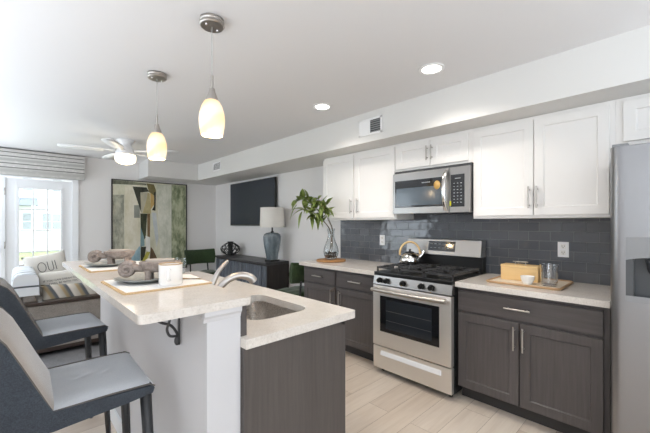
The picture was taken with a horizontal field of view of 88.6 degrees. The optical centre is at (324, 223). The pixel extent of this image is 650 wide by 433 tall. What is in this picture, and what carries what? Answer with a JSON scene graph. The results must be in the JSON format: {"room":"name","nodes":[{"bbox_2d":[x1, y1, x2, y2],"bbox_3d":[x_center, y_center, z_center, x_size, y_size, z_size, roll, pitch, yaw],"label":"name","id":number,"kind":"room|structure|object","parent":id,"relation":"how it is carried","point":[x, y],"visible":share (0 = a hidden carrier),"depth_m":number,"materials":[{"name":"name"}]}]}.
{"room":"kitchen","nodes":[
{"label":"kitchen","id":0,"kind":"room"},
{"bbox_2d":[0,147,215,271],"bbox_3d":[-4.315,0.140,5.107,5.485,2.440,0.150,0,0,-44],"label":"wall","id":1,"kind":"structure","parent":0,"point":[94,193],"depth_m":5.63,"materials":[{"name":"white paint"}]},
{"bbox_2d":[0,177,0,276],"bbox_3d":[-4.876,0.343,4.448,0.787,2.015,0.133,0,0,-44],"label":"door","id":2,"kind":"structure","parent":1,"relation":"in","point":[0,177],"depth_m":4.73,"materials":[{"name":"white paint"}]},
{"bbox_2d":[4,177,71,284],"bbox_3d":[-4.303,0.343,5.031,0.783,2.015,0.078,0,0,-44],"label":"door","id":3,"kind":"structure","parent":1,"relation":"in","point":[12,185],"depth_m":4.92,"materials":[{"name":"white paint"}]},
{"bbox_2d":[0,175,77,278],"bbox_3d":[-4.630,0.302,4.786,1.745,2.115,0.162,0,0,-44],"label":"trim","id":4,"kind":"structure","parent":1,"relation":"attached to","point":[74,182],"depth_m":5.21,"materials":[{"name":"white paint"}]},
{"bbox_2d":[0,148,84,180],"bbox_3d":[-4.547,-0.875,4.698,1.885,0.365,0.117,0,0,-44],"label":"valance","id":5,"kind":"object","parent":1,"relation":"attached to","point":[13,162],"visible":1,"depth_m":4.95,"materials":[{"name":"fabric"}]},
{"bbox_2d":[111,179,186,267],"bbox_3d":[-3.159,0.051,6.072,1.260,1.618,0.044,0,0,-44],"label":"painting","id":6,"kind":"object","parent":1,"relation":"attached to","point":[149,219],"visible":0.77,"depth_m":6.04,"materials":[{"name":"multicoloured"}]},
{"bbox_2d":[100,296,241,432],"bbox_3d":[-1.051,0.840,1.954,0.150,1.040,1.959,0,0,-44],"label":"wall","id":7,"kind":"structure","parent":0,"point":[196,380],"depth_m":1.34,"materials":[{"name":"grey paint"}]},
{"bbox_2d":[110,408,121,432],"bbox_3d":[-1.107,1.308,1.919,0.014,0.105,1.933,0,0,-44],"label":"baseboard","id":8,"kind":"structure","parent":7,"relation":"attached to","point":[115,418],"depth_m":2.19,"materials":[{"name":"white paint"}]},
{"bbox_2d":[62,259,250,324],"bbox_3d":[-1.142,0.305,1.927,0.408,0.030,2.054,0,0,-44],"label":"countertop","id":9,"kind":"structure","parent":7,"relation":"on","point":[163,305],"depth_m":1.28,"materials":[{"name":"beige stone"}]},
{"bbox_2d":[79,261,140,272],"bbox_3d":[-1.387,0.285,2.235,0.380,0.009,0.420,0,0,-44],"label":"placemat","id":10,"kind":"object","parent":9,"relation":"on","point":[91,269],"visible":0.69,"depth_m":2.08,"materials":[{"name":"fabric"}]},
{"bbox_2d":[84,260,123,266],"bbox_3d":[-1.447,0.269,2.219,0.252,0.022,0.252,0,0,-44],"label":"plate","id":11,"kind":"object","parent":10,"relation":"on","point":[117,262],"visible":0.77,"depth_m":2.19,"materials":[{"name":"white ceramic"}]},
{"bbox_2d":[87,249,134,263],"bbox_3d":[-1.419,0.223,2.223,0.275,0.099,0.112,0,0,-16],"label":"rolled napkin","id":12,"kind":"object","parent":11,"relation":"on","point":[94,256],"visible":0.99,"depth_m":2.19,"materials":[{"name":"grey fabric"}]},
{"bbox_2d":[103,250,134,258],"bbox_3d":[-1.378,0.210,2.235,0.189,0.052,0.112,0,0,-16],"label":"bowl","id":13,"kind":"object","parent":12,"relation":"on","point":[110,254],"depth_m":2.20,"materials":[{"name":"stone"}]},
{"bbox_2d":[101,279,211,294],"bbox_3d":[-0.822,0.285,1.622,0.380,0.009,0.420,0,0,-45],"label":"placemat","id":14,"kind":"object","parent":9,"relation":"on","point":[123,288],"visible":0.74,"depth_m":1.50,"materials":[{"name":"fabric"}]},
{"bbox_2d":[113,273,158,283],"bbox_3d":[-0.880,0.269,1.619,0.252,0.022,0.252,0,0,-44],"label":"plate","id":15,"kind":"object","parent":14,"relation":"on","point":[135,278],"visible":0.73,"depth_m":1.60,"materials":[{"name":"white ceramic"}]},
{"bbox_2d":[118,258,180,279],"bbox_3d":[-0.845,0.223,1.618,0.275,0.099,0.112,0,0,-16],"label":"rolled napkin","id":16,"kind":"object","parent":15,"relation":"on","point":[127,268],"visible":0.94,"depth_m":1.58,"materials":[{"name":"grey fabric"}]},
{"bbox_2d":[139,260,180,271],"bbox_3d":[-0.804,0.210,1.629,0.189,0.052,0.112,0,0,-16],"label":"bowl","id":17,"kind":"object","parent":16,"relation":"on","point":[147,265],"depth_m":1.58,"materials":[{"name":"ceramic"}]},
{"bbox_2d":[158,262,182,285],"bbox_3d":[-0.704,0.231,1.529,0.103,0.098,0.123,0,0,-44],"label":"mug","id":18,"kind":"object","parent":14,"relation":"on","point":[170,273],"visible":1,"depth_m":1.49,"materials":[{"name":"white ceramic"}]},
{"bbox_2d":[183,274,201,278],"bbox_3d":[-0.711,0.276,1.724,0.075,0.008,0.198,0,0,-39],"label":"napkin","id":19,"kind":"object","parent":14,"relation":"on","point":[185,276],"visible":0.82,"depth_m":1.68,"materials":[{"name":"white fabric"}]},
{"bbox_2d":[157,318,179,344],"bbox_3d":[-0.661,0.415,1.345,0.146,0.186,0.024,0,0,-44],"label":"bracket","id":20,"kind":"object","parent":7,"relation":"attached to","point":[176,337],"visible":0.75,"depth_m":1.38,"materials":[{"name":"grey metal"}]},
{"bbox_2d":[216,166,340,286],"bbox_3d":[0.845,0.140,3.770,0.150,2.440,9.200,0,0,-44],"label":"wall","id":21,"kind":"structure","parent":0,"point":[303,243],"depth_m":5.11,"materials":[{"name":"white paint"}]},
{"bbox_2d":[230,177,276,225],"bbox_3d":[-1.280,-0.353,5.848,0.064,0.783,1.470,0,0,-44],"label":"television","id":22,"kind":"object","parent":21,"relation":"attached to","point":[246,198],"visible":0.83,"depth_m":5.81,"materials":[{"name":"black plastic"}]},
{"bbox_2d":[323,145,413,219],"bbox_3d":[0.449,-0.414,3.796,0.385,0.749,1.047,0,0,-44],"label":"upper cabinet","id":23,"kind":"object","parent":21,"relation":"attached to","point":[360,184],"visible":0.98,"depth_m":3.63,"materials":[{"name":"white paint"}]},
{"bbox_2d":[396,129,473,171],"bbox_3d":[1.072,-0.648,3.141,0.385,0.281,0.760,0,0,-44],"label":"upper cabinet","id":24,"kind":"object","parent":21,"relation":"attached to","point":[457,147],"visible":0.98,"depth_m":2.99,"materials":[{"name":"white paint"}]},
{"bbox_2d":[393,162,472,213],"bbox_3d":[1.042,-0.300,3.111,0.452,0.416,0.754,0,0,-44],"label":"microwave","id":25,"kind":"object","parent":24,"relation":"attached to","point":[449,188],"visible":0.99,"depth_m":2.95,"materials":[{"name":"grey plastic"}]},
{"bbox_2d":[341,212,610,285],"bbox_3d":[1.150,0.175,3.333,0.009,0.570,2.745,0,0,-44],"label":"backsplash","id":26,"kind":"structure","parent":21,"relation":"attached to","point":[532,241],"depth_m":2.87,"materials":[{"name":"grey tile"}]},
{"bbox_2d":[380,235,384,244],"bbox_3d":[0.660,0.190,3.836,0.008,0.118,0.072,0,0,-44],"label":"wall outlet","id":27,"kind":"object","parent":26,"relation":"attached to","point":[382,237],"visible":1,"depth_m":3.83,"materials":[{"name":"white plastic"}]},
{"bbox_2d":[558,242,568,256],"bbox_3d":[1.849,0.202,2.586,0.008,0.118,0.072,0,0,-44],"label":"wall outlet","id":28,"kind":"object","parent":26,"relation":"attached to","point":[563,247],"visible":1,"depth_m":2.58,"materials":[{"name":"white plastic"}]},
{"bbox_2d":[560,244,565,254],"bbox_3d":[1.847,0.202,2.584,0.002,0.082,0.034,0,0,-44],"label":"socket","id":29,"kind":"object","parent":28,"relation":"attached to","point":[562,246],"depth_m":2.58,"materials":[{"name":"white plastic"}]},
{"bbox_2d":[473,100,615,218],"bbox_3d":[1.643,-0.414,2.541,0.385,0.749,0.894,0,0,-44],"label":"upper cabinet","id":30,"kind":"object","parent":21,"relation":"attached to","point":[555,164],"visible":0.97,"depth_m":2.38,"materials":[{"name":"white paint"}]},
{"bbox_2d":[616,93,649,144],"bbox_3d":[2.283,-0.639,1.868,0.385,0.299,0.961,0,0,-44],"label":"upper cabinet","id":31,"kind":"object","parent":21,"relation":"attached to","point":[633,112],"visible":0.9,"depth_m":2.05,"materials":[{"name":"white paint"}]},
{"bbox_2d":[52,351,561,432],"bbox_3d":[-1.143,1.410,1.880,5.735,0.100,9.300,0,0,-44],"label":"floor","id":32,"kind":"structure","parent":0,"point":[377,400],"depth_m":2.41,"materials":[{"name":"beige wood"}]},
{"bbox_2d":[0,277,110,432],"bbox_3d":[-1.674,0.825,1.966,0.476,1.073,0.609,0,0,44],"label":"bar stool","id":33,"kind":"object","parent":32,"relation":"on","point":[53,331],"visible":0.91,"depth_m":1.90,"materials":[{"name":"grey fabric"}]},
{"bbox_2d":[38,341,99,367],"bbox_3d":[-2.849,1.355,3.721,3.400,0.008,1.880,0,0,-44],"label":"rug","id":34,"kind":"object","parent":32,"relation":"on","point":[54,358],"visible":0.02,"depth_m":3.41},
{"bbox_2d":[19,265,99,353],"bbox_3d":[-3.248,0.945,4.087,0.845,0.813,1.664,0,0,-44],"label":"sofa","id":35,"kind":"object","parent":34,"relation":"on","point":[38,308],"visible":0.33,"depth_m":3.47,"materials":[{"name":"grey fabric"}]},
{"bbox_2d":[11,266,39,296],"bbox_3d":[-3.301,0.712,3.662,0.213,0.405,0.928,0,0,-44],"label":"throw blanket","id":36,"kind":"object","parent":35,"relation":"on","point":[24,279],"visible":0.87,"depth_m":3.35,"materials":[{"name":"white fabric"}]},
{"bbox_2d":[22,295,35,301],"bbox_3d":[-3.223,0.799,3.615,0.109,0.522,0.714,0,0,-44],"label":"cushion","id":37,"kind":"object","parent":35,"relation":"on","point":[28,298],"depth_m":3.36,"materials":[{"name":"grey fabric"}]},
{"bbox_2d":[21,250,66,272],"bbox_3d":[-3.629,0.600,4.360,0.186,0.479,0.509,0,0,38],"label":"cushion","id":38,"kind":"object","parent":35,"relation":"on","point":[52,262],"visible":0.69,"depth_m":4.33,"materials":[{"name":"white fabric"}]},
{"bbox_2d":[36,270,82,294],"bbox_3d":[-3.212,0.696,4.066,0.146,0.284,0.475,0,0,41],"label":"cushion","id":39,"kind":"object","parent":35,"relation":"on","point":[64,276],"visible":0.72,"depth_m":4.00,"materials":[{"name":"white fabric"}]},
{"bbox_2d":[40,283,96,299],"bbox_3d":[-2.772,0.770,3.684,0.588,0.247,0.114,0,0,-44],"label":"cushion","id":40,"kind":"object","parent":35,"relation":"on","point":[55,291],"visible":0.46,"depth_m":3.60,"materials":[{"name":"fabric"}]},
{"bbox_2d":[0,307,154,432],"bbox_3d":[-1.019,0.825,1.259,0.609,1.073,0.476,0,0,-42],"label":"bar stool","id":41,"kind":"object","parent":32,"relation":"on","point":[35,397],"visible":1,"depth_m":1.17,"materials":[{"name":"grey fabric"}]},
{"bbox_2d":[184,248,215,274],"bbox_3d":[-2.245,0.924,6.177,0.570,0.876,0.546,0,0,-44],"label":"velvet chair","id":42,"kind":"object","parent":32,"relation":"on","point":[207,256],"visible":0.48,"depth_m":6.31,"materials":[{"name":"green fabric"}]},
{"bbox_2d":[215,254,288,289],"bbox_3d":[-1.263,0.967,5.547,0.423,0.787,1.620,0,0,-44],"label":"console","id":43,"kind":"object","parent":32,"relation":"on","point":[271,275],"visible":0.49,"depth_m":5.06,"materials":[{"name":"grey wood"}]},
{"bbox_2d":[220,241,239,254],"bbox_3d":[-1.712,0.450,6.031,0.350,0.245,0.350,0,0,-44],"label":"sculpture","id":44,"kind":"object","parent":43,"relation":"on","point":[230,245],"visible":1,"depth_m":5.99,"materials":[{"name":"black plastic"}]},
{"bbox_2d":[260,207,284,261],"bbox_3d":[-0.800,0.167,5.049,0.372,0.812,0.372,0,0,-44],"label":"table lamp","id":45,"kind":"object","parent":43,"relation":"on","point":[271,217],"visible":1,"depth_m":4.93,"materials":[{"name":"blue ceramic"}]},
{"bbox_2d":[277,263,303,296],"bbox_3d":[-0.334,0.924,4.480,0.570,0.876,0.546,0,0,-44],"label":"velvet chair","id":46,"kind":"object","parent":32,"relation":"on","point":[296,272],"visible":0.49,"depth_m":4.20,"materials":[{"name":"green fabric"}]},
{"bbox_2d":[240,305,344,432],"bbox_3d":[-0.758,0.840,2.213,0.630,1.040,1.948,0,0,-44],"label":"base cabinet","id":47,"kind":"object","parent":32,"relation":"on","point":[294,384],"visible":0.26,"depth_m":1.47,"materials":[{"name":"grey wood"}]},
{"bbox_2d":[183,271,354,349],"bbox_3d":[-0.745,0.465,2.205,0.638,0.038,1.958,0,0,-44],"label":"countertop","id":48,"kind":"structure","parent":47,"relation":"on","point":[312,314],"depth_m":1.63,"materials":[{"name":"beige stone"}]},
{"bbox_2d":[210,260,256,287],"bbox_3d":[-0.507,0.322,1.787,0.277,0.248,0.095,0,0,-26],"label":"faucet","id":49,"kind":"object","parent":48,"relation":"on","point":[251,278],"visible":0.66,"depth_m":1.76,"materials":[{"name":"silver metal"}]},
{"bbox_2d":[247,301,297,319],"bbox_3d":[-0.370,0.577,1.808,0.407,0.184,0.552,0,0,-44],"label":"sink","id":50,"kind":"object","parent":48,"relation":"in","point":[257,310],"visible":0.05,"depth_m":2.06,"materials":[{"name":"silver metal"}]},
{"bbox_2d":[304,266,336,304],"bbox_3d":[0.137,0.922,3.922,0.646,0.875,0.545,0,0,-44],"label":"base cabinet","id":51,"kind":"object","parent":32,"relation":"on","point":[320,284],"visible":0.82,"depth_m":3.70,"materials":[{"name":"grey wood"}]},
{"bbox_2d":[337,270,374,360],"bbox_3d":[0.513,0.922,3.526,0.646,0.875,0.547,0,0,-44],"label":"base cabinet","id":52,"kind":"object","parent":32,"relation":"on","point":[354,292],"visible":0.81,"depth_m":3.32,"materials":[{"name":"grey wood"}]},
{"bbox_2d":[299,258,397,274],"bbox_3d":[0.317,0.466,3.727,0.656,0.039,1.116,0,0,-44],"label":"countertop","id":53,"kind":"structure","parent":52,"relation":"on","point":[350,265],"depth_m":3.60,"materials":[{"name":"beige stone"}]},
{"bbox_2d":[316,258,345,262],"bbox_3d":[0.071,0.435,3.952,0.350,0.020,0.350,0,0,-44],"label":"round board","id":54,"kind":"object","parent":53,"relation":"on","point":[337,260],"visible":0.91,"depth_m":3.83,"materials":[{"name":"wood"}]},
{"bbox_2d":[323,229,338,259],"bbox_3d":[0.071,0.242,3.952,0.180,0.364,0.180,0,0,-44],"label":"vase","id":55,"kind":"object","parent":54,"relation":"on","point":[327,229],"visible":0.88,"depth_m":3.94,"materials":[{"name":"clear glass"}]},
{"bbox_2d":[290,188,333,251],"bbox_3d":[-0.124,-0.014,3.774,0.534,0.759,0.304,0,0,-18],"label":"leafy branch","id":56,"kind":"object","parent":55,"relation":"in","point":[322,204],"visible":0.99,"depth_m":3.77,"materials":[{"name":"green plant"}]},
{"bbox_2d":[325,251,336,257],"bbox_3d":[0.069,0.373,3.953,0.144,0.081,0.136,0,0,-44],"label":"pebbles","id":57,"kind":"object","parent":55,"relation":"in","point":[329,254],"visible":1,"depth_m":3.93,"materials":[{"name":"grey stone"}]},
{"bbox_2d":[370,238,485,396],"bbox_3d":[0.916,0.756,3.003,0.743,1.208,0.750,0,0,-44],"label":"gas range","id":58,"kind":"object","parent":32,"relation":"on","point":[415,306],"visible":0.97,"depth_m":2.81,"materials":[{"name":"silver metal"}]},
{"bbox_2d":[399,241,424,263],"bbox_3d":[0.842,0.281,3.276,0.209,0.220,0.216,0,0,-44],"label":"kettle","id":59,"kind":"object","parent":58,"relation":"on","point":[409,257],"visible":1,"depth_m":3.23,"materials":[{"name":"silver metal"}]},
{"bbox_2d":[374,263,480,284],"bbox_3d":[0.911,0.432,2.998,0.548,0.083,0.750,0,0,-44],"label":"cooktop","id":60,"kind":"object","parent":58,"relation":"in","point":[421,273],"depth_m":2.86,"materials":[{"name":"grey metal"}]},
{"bbox_2d":[458,287,610,432],"bbox_3d":[1.538,0.922,2.448,0.646,0.875,0.904,0,0,-44],"label":"base cabinet","id":61,"kind":"object","parent":32,"relation":"on","point":[544,362],"visible":0.98,"depth_m":2.20,"materials":[{"name":"grey wood"}]},
{"bbox_2d":[455,273,610,307],"bbox_3d":[1.542,0.466,2.449,0.640,0.039,0.911,0,0,-44],"label":"countertop","id":62,"kind":"structure","parent":61,"relation":"on","point":[596,295],"depth_m":2.22,"materials":[{"name":"beige stone"}]},
{"bbox_2d":[486,276,573,290],"bbox_3d":[1.536,0.436,2.506,0.446,0.018,0.481,0,0,-44],"label":"serving tray","id":63,"kind":"object","parent":62,"relation":"on","point":[562,284],"visible":0.73,"depth_m":2.42,"materials":[{"name":"brown wood"}]},
{"bbox_2d":[501,261,542,282],"bbox_3d":[1.513,0.362,2.567,0.124,0.145,0.259,0,0,-44],"label":"bread box","id":64,"kind":"object","parent":63,"relation":"on","point":[509,271],"visible":0.98,"depth_m":2.53,"materials":[{"name":"brown wood"}]},
{"bbox_2d":[520,275,534,283],"bbox_3d":[1.461,0.407,2.404,0.092,0.056,0.092,0,0,-44],"label":"bowl","id":65,"kind":"object","parent":63,"relation":"on","point":[526,279],"visible":1,"depth_m":2.38,"materials":[{"name":"white ceramic"}]},
{"bbox_2d":[540,263,558,286],"bbox_3d":[1.564,0.360,2.325,0.114,0.150,0.114,0,0,-44],"label":"drinking glass","id":66,"kind":"object","parent":63,"relation":"on","point":[545,284],"visible":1,"depth_m":2.31,"materials":[{"name":"clear glass"}]},
{"bbox_2d":[611,143,649,432],"bbox_3d":[2.090,0.469,1.697,0.842,1.783,0.910,0,0,-44],"label":"refrigerator","id":67,"kind":"object","parent":32,"relation":"on","point":[630,164],"visible":1,"depth_m":1.72,"materials":[{"name":"grey metal"}]},
{"bbox_2d":[0,0,649,164],"bbox_3d":[-1.143,-1.130,1.880,5.735,0.100,9.300,0,0,-44],"label":"ceiling","id":68,"kind":"structure","parent":0,"point":[74,72],"depth_m":2.14,"materials":[{"name":"white paint"}]},
{"bbox_2d":[57,138,178,164],"bbox_3d":[-2.630,-0.920,4.332,1.330,0.320,1.323,0,0,-44],"label":"ceiling fan","id":69,"kind":"object","parent":68,"relation":"hanging from","point":[124,154],"visible":0.98,"depth_m":4.23,"materials":[{"name":"white plastic"}]},
{"bbox_2d":[147,70,166,159],"bbox_3d":[-1.214,-0.773,2.407,0.133,0.613,0.133,0,0,-21],"label":"pendant lamp","id":70,"kind":"object","parent":68,"relation":"hanging from","point":[156,142],"visible":1,"depth_m":2.37,"materials":[{"name":"white glass"}]},
{"bbox_2d":[199,13,224,137],"bbox_3d":[-0.600,-0.773,1.769,0.133,0.613,0.133,0,0,-21],"label":"pendant lamp","id":71,"kind":"object","parent":68,"relation":"hanging from","point":[211,113],"visible":1,"depth_m":1.73,"materials":[{"name":"white glass"}]},
{"bbox_2d":[313,103,331,109],"bbox_3d":[-0.025,-1.075,3.075,0.172,0.007,0.172,0,0,-44],"label":"recessed light","id":72,"kind":"object","parent":68,"relation":"in","point":[321,106],"visible":1,"depth_m":3.06,"materials":[{"name":"white plastic"}]},
{"bbox_2d":[419,63,444,74],"bbox_3d":[0.742,-1.075,2.322,0.172,0.007,0.172,0,0,-44],"label":"recessed light","id":73,"kind":"object","parent":68,"relation":"in","point":[431,68],"visible":1,"depth_m":2.31,"materials":[{"name":"white plastic"}]},
{"bbox_2d":[139,25,649,185],"bbox_3d":[0.267,-0.935,3.220,1.445,0.290,8.900,0,0,-44],"label":"soffit","id":74,"kind":"structure","parent":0,"point":[618,66],"depth_m":2.57,"materials":[{"name":"white paint"}]},
{"bbox_2d":[213,161,220,171],"bbox_3d":[-1.809,-0.953,5.566,0.008,0.145,0.280,0,0,-44],"label":"ceiling vent","id":75,"kind":"object","parent":74,"relation":"in","point":[217,165],"visible":1,"depth_m":5.56,"materials":[{"name":"white plastic"}]},
{"bbox_2d":[359,115,381,136],"bbox_3d":[0.434,-0.933,3.208,0.008,0.157,0.280,0,0,-44],"label":"ceiling vent","id":76,"kind":"object","parent":74,"relation":"in","point":[373,125],"visible":1,"depth_m":3.20,"materials":[{"name":"white plastic"}]},
{"label":"outside","id":77,"kind":"structure","parent":0,"visible":0},
{"bbox_2d":[19,250,58,260],"bbox_3d":[-12.678,1.545,16.234,32.000,0.130,27.000,0,0,-44],"label":"ground","id":78,"kind":"structure","parent":77,"point":[27,254],"depth_m":16.44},
{"bbox_2d":[0,176,70,250],"bbox_3d":[-17.381,-2.580,20.454,15.000,8.120,8.400,0,0,-44],"label":"townhouse","id":79,"kind":"structure","parent":78,"relation":"on","point":[25,195],"depth_m":18.25,"materials":[{"name":"white"}]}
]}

